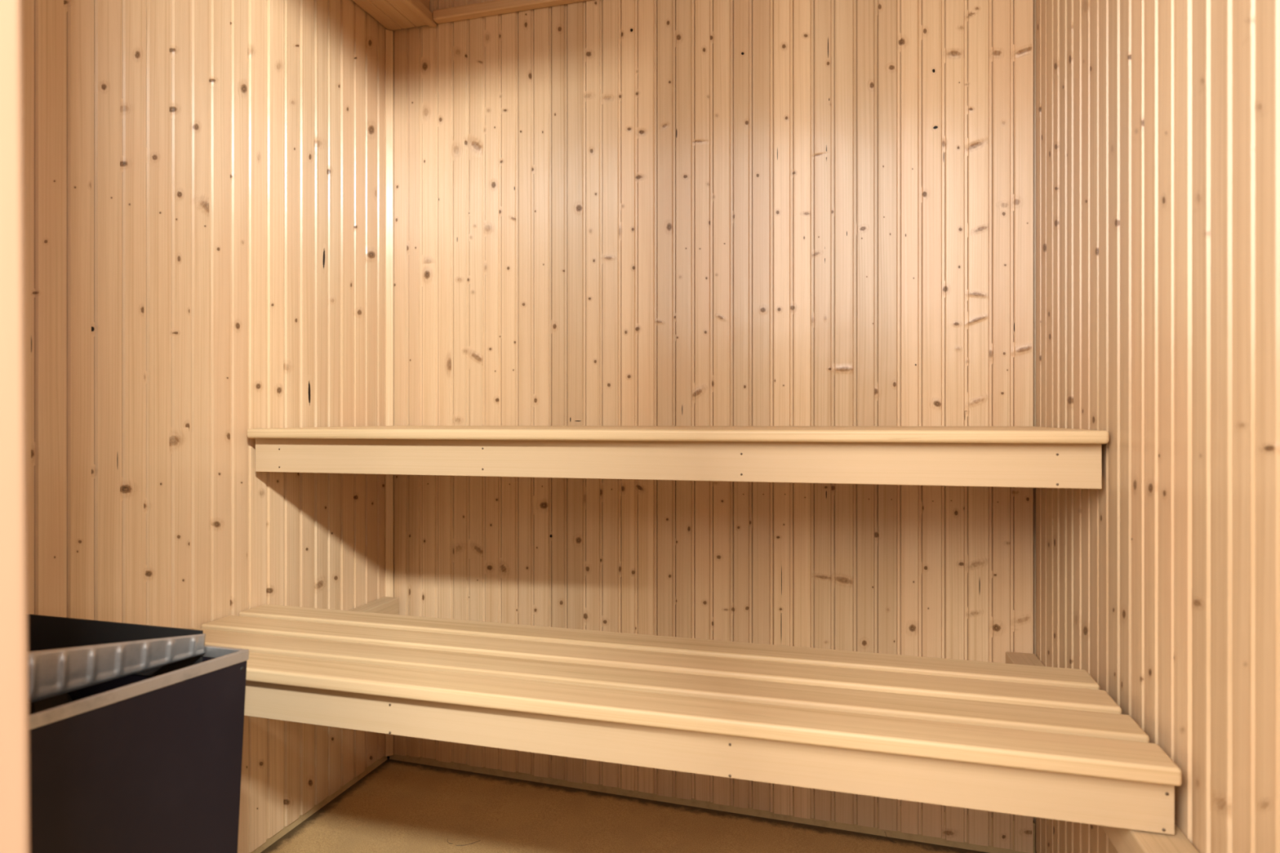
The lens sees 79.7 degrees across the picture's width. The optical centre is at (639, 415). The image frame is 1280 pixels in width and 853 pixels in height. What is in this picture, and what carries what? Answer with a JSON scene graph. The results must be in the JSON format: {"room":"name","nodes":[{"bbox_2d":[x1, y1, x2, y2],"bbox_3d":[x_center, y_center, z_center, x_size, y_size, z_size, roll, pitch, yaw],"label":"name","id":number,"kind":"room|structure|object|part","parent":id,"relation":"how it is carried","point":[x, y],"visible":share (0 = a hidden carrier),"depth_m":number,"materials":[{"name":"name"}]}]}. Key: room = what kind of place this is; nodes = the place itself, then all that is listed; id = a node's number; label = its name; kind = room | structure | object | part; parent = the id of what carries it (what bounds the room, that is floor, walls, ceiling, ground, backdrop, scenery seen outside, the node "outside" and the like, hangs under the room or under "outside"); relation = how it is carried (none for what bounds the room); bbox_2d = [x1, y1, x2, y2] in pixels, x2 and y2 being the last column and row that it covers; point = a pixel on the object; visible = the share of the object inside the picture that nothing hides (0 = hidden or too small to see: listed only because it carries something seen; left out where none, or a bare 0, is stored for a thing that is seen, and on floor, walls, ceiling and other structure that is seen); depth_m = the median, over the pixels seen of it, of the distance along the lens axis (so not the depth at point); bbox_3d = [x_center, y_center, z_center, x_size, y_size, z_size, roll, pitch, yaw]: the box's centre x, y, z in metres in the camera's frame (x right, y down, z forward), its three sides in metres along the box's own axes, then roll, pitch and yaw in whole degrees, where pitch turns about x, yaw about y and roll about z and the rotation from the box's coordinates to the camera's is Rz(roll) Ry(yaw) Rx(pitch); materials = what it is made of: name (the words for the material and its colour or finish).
{"room":"sauna","nodes":[
{"label":"sauna","id":0,"kind":"room"},
{"bbox_2d":[22,0,386,852],"bbox_3d":[-0.977,-0.190,1.474,0.061,2.460,1.700,0,0,16],"label":"wall","id":1,"kind":"structure","parent":0,"point":[205,180],"depth_m":1.62,"materials":[{"name":"brown wood"}]},
{"bbox_2d":[248,755,386,852],"bbox_3d":[-0.961,0.983,1.469,0.015,0.075,1.600,0,0,16],"label":"baseboard","id":2,"kind":"structure","parent":1,"relation":"attached to","point":[269,842],"depth_m":1.94,"materials":[{"name":"wood"}]},
{"bbox_2d":[349,596,399,614],"bbox_3d":[-0.849,0.553,1.727,0.048,0.065,0.998,0,0,16],"label":"support rail","id":3,"kind":"object","parent":1,"relation":"attached to","point":[385,605],"visible":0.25,"depth_m":2.14,"materials":[{"name":"brown wood"}]},
{"bbox_2d":[385,29,393,756],"bbox_3d":[-0.726,-0.066,2.223,0.018,2.100,0.020,0,0,16],"label":"trim","id":4,"kind":"structure","parent":1,"relation":"attached to","point":[388,33],"depth_m":2.22,"materials":[{"name":"brown wood"}]},
{"bbox_2d":[187,604,1182,835],"bbox_3d":[-0.100,0.478,1.349,1.691,0.092,0.384,0,0,16],"label":"bench","id":5,"kind":"object","parent":1,"relation":"attached to","point":[1043,742],"visible":0.79,"depth_m":1.18,"materials":[{"name":"beige wood"}]},
{"bbox_2d":[352,0,429,30],"bbox_3d":[-0.126,-1.279,1.234,1.750,0.322,1.640,0,0,16],"label":"ceiling","id":6,"kind":"structure","parent":0,"point":[393,15],"depth_m":2.14,"materials":[{"name":"brown wood"}]},
{"bbox_2d":[400,0,436,27],"bbox_3d":[-0.807,-1.125,1.425,0.024,0.030,1.599,0,0,16],"label":"trim","id":7,"kind":"structure","parent":6,"relation":"attached to","point":[416,6],"depth_m":2.12,"materials":[{"name":"brown wood"}]},
{"bbox_2d":[260,756,986,852],"bbox_3d":[-0.469,1.041,0.012,1.830,0.078,4.260,0,0,16],"label":"floor","id":8,"kind":"structure","parent":0,"point":[399,806],"depth_m":1.90,"materials":[{"name":"plastic"}]},
{"bbox_2d":[27,613,248,852],"bbox_3d":[-0.790,0.631,0.951,0.436,0.754,0.337,0,0,16],"label":"heater","id":9,"kind":"object","parent":8,"relation":"on","point":[145,756],"depth_m":0.95,"materials":[{"name":"metal"}]},
{"bbox_3d":[-0.905,0.424,1.102,0.067,0.058,0.063,0,0,-3],"label":"heater stone","id":10,"kind":"part","parent":9,"relation":"part of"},
{"bbox_3d":[-0.826,0.426,1.088,0.055,0.065,0.071,0,0,-38],"label":"heater stone","id":11,"kind":"part","parent":9,"relation":"part of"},
{"bbox_3d":[-0.675,0.292,0.923,0.007,0.076,0.313,0,0,28],"label":"guard plate","id":12,"kind":"part","parent":9,"relation":"part of","materials":[{"name":"metal"}]},
{"bbox_2d":[387,0,1036,852],"bbox_3d":[0.099,-0.190,2.033,1.810,2.460,0.061,0,0,16],"label":"wall","id":13,"kind":"structure","parent":0,"point":[606,212],"depth_m":1.97,"materials":[{"name":"brown wood"}]},
{"bbox_2d":[432,0,588,23],"bbox_3d":[0.163,-1.132,1.968,1.550,0.028,0.029,0,0,16],"label":"trim","id":14,"kind":"structure","parent":13,"relation":"attached to","point":[493,7],"depth_m":2.12,"materials":[{"name":"brown wood"}]},
{"bbox_2d":[247,425,1109,488],"bbox_3d":[0.011,0.075,1.724,1.700,0.097,0.539,0,0,16],"label":"bench","id":15,"kind":"object","parent":13,"relation":"attached to","point":[993,456],"visible":1,"depth_m":1.43,"materials":[{"name":"beige wood"}]},
{"bbox_2d":[389,747,1035,852],"bbox_3d":[0.094,0.993,2.016,1.710,0.095,0.015,0,0,16],"label":"baseboard","id":16,"kind":"structure","parent":13,"relation":"attached to","point":[518,775],"depth_m":1.98,"materials":[{"name":"wood"}]},
{"bbox_2d":[1035,0,1279,852],"bbox_3d":[0.726,-0.190,0.995,0.061,2.460,1.700,0,0,16],"label":"wall","id":17,"kind":"structure","parent":0,"point":[1157,122],"depth_m":1.02,"materials":[{"name":"brown wood"}]},
{"bbox_2d":[1005,651,1199,852],"bbox_3d":[0.706,0.559,1.154,0.063,0.056,1.297,0,-2,16],"label":"support rail","id":18,"kind":"object","parent":17,"relation":"attached to","point":[1124,840],"visible":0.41,"depth_m":0.96,"materials":[{"name":"brown wood"}]},
{"bbox_3d":[-0.367,-0.210,0.377,1.830,2.460,0.180,0,0,16],"label":"wall","id":19,"kind":"structure","parent":0,"visible":0},
{"bbox_2d":[0,0,30,852],"bbox_3d":[-0.099,-0.170,0.292,0.759,2.391,0.200,0,0,16],"label":"door frame","id":20,"kind":"structure","parent":19,"relation":"in","point":[15,797],"depth_m":0.46,"materials":[{"name":"brown wood"}]}
]}

